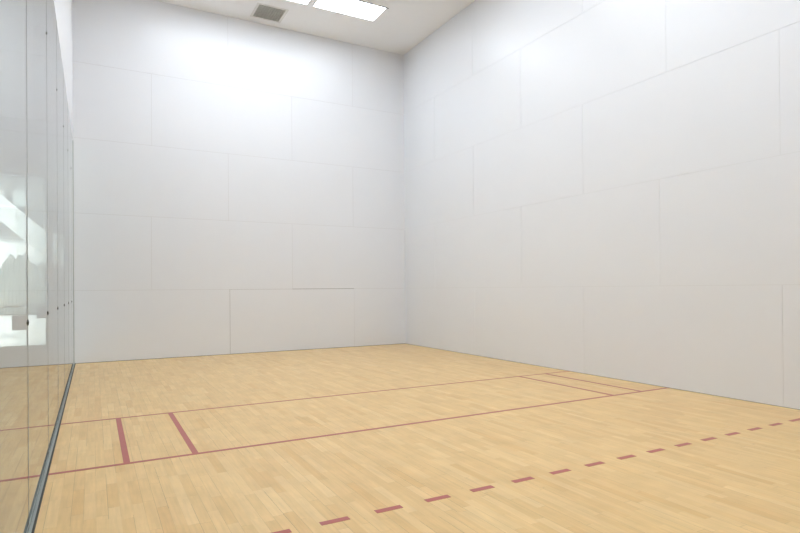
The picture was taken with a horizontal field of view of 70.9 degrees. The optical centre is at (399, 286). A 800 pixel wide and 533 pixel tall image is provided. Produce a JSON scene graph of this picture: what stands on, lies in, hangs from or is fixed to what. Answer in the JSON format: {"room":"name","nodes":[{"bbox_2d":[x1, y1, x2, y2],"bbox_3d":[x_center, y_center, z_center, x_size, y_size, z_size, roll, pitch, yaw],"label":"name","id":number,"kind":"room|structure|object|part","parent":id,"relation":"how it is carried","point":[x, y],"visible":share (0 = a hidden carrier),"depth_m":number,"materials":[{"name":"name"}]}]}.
{"room":"sports hall","nodes":[
{"label":"sports hall","id":0,"kind":"room"},
{"bbox_2d":[0,0,75,532],"bbox_3d":[-2.411,-1.874,3.647,0.211,6.145,12.192,0,0,-29],"label":"wall","id":1,"kind":"structure","parent":0,"point":[37,365],"depth_m":2.97,"materials":[{"name":"clear"}]},
{"bbox_3d":[-1.495,-0.615,2.140,0.013,3.569,1.306,0,0,-29],"label":"glass pane","id":2,"kind":"part","parent":1,"relation":"part of","materials":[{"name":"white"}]},
{"bbox_3d":[-2.133,-0.605,3.311,0.013,3.569,1.352,0,0,-29],"label":"glass pane","id":3,"kind":"part","parent":1,"relation":"part of","materials":[{"name":"white"}]},
{"bbox_3d":[-2.757,-0.595,4.455,0.013,3.569,1.245,0,0,-29],"label":"glass pane","id":4,"kind":"part","parent":1,"relation":"part of","materials":[{"name":"white"}]},
{"bbox_3d":[-3.359,-0.586,5.558,0.013,3.569,1.260,0,0,-29],"label":"glass pane","id":5,"kind":"part","parent":1,"relation":"part of","materials":[{"name":"white"}]},
{"bbox_3d":[-3.946,-0.577,6.635,0.013,3.569,1.184,0,0,-29],"label":"glass pane","id":6,"kind":"part","parent":1,"relation":"part of","materials":[{"name":"white"}]},
{"bbox_3d":[-4.516,-0.569,7.679,0.013,3.569,1.184,0,0,-29],"label":"glass pane","id":7,"kind":"part","parent":1,"relation":"part of","materials":[{"name":"white"}]},
{"bbox_3d":[-5.025,-0.561,8.613,0.013,3.569,0.934,0,0,-29],"label":"glass pane","id":8,"kind":"part","parent":1,"relation":"part of","materials":[{"name":"white"}]},
{"bbox_2d":[72,0,405,363],"bbox_3d":[-2.624,-1.842,10.578,6.096,6.145,0.184,0,0,-29],"label":"wall","id":9,"kind":"structure","parent":0,"point":[239,183],"depth_m":10.21,"materials":[{"name":"white paint"}]},
{"bbox_2d":[156,0,474,54],"bbox_3d":[0.315,-5.036,5.160,6.096,0.152,12.192,0,0,-29],"label":"ceiling","id":10,"kind":"structure","parent":0,"point":[406,23],"depth_m":10.36,"materials":[{"name":"white paint"}]},
{"bbox_2d":[250,3,288,22],"bbox_3d":[-2.355,-4.935,10.119,0.561,0.042,0.561,0,0,-29],"label":"ceiling vent","id":11,"kind":"object","parent":10,"relation":"in","point":[261,11],"visible":1,"depth_m":10.12,"materials":[{"name":"white metal"}]},
{"bbox_2d":[253,4,284,20],"bbox_3d":[-2.355,-4.928,10.119,0.484,0.020,0.484,0,0,-29],"label":"grille","id":12,"kind":"object","parent":11,"relation":"attached to","point":[261,11],"depth_m":10.12,"materials":[{"name":"grey metal"}]},
{"bbox_2d":[287,0,310,5],"bbox_3d":[-2.003,-4.974,9.315,1.222,0.116,0.582,0,0,-29],"label":"ceiling light","id":13,"kind":"object","parent":10,"relation":"attached to","point":[304,2],"visible":1,"depth_m":9.73,"materials":[{"name":"white plastic"}]},
{"bbox_2d":[291,0,309,3],"bbox_3d":[-2.012,-4.934,9.313,1.164,0.012,0.536,0,0,-29],"label":"diffuser","id":14,"kind":"object","parent":13,"relation":"attached to","point":[296,1],"depth_m":9.73,"materials":[{"name":"white plastic"}]},
{"bbox_2d":[312,0,388,21],"bbox_3d":[-0.876,-4.980,9.929,1.222,0.116,0.582,0,0,-29],"label":"ceiling light","id":15,"kind":"object","parent":10,"relation":"attached to","point":[354,8],"visible":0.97,"depth_m":9.97,"materials":[{"name":"white plastic"}]},
{"bbox_2d":[34,344,799,532],"bbox_3d":[0.361,1.230,5.133,6.096,0.093,12.192,0,0,-29],"label":"floor","id":16,"kind":"structure","parent":0,"point":[393,438],"depth_m":4.03,"materials":[{"name":"brown wood"}]},
{"bbox_2d":[403,0,799,409],"bbox_3d":[3.094,-1.901,6.649,0.184,6.145,12.192,0,0,-29],"label":"wall","id":17,"kind":"structure","parent":0,"point":[603,188],"depth_m":7.15,"materials":[{"name":"white paint"}]}
]}

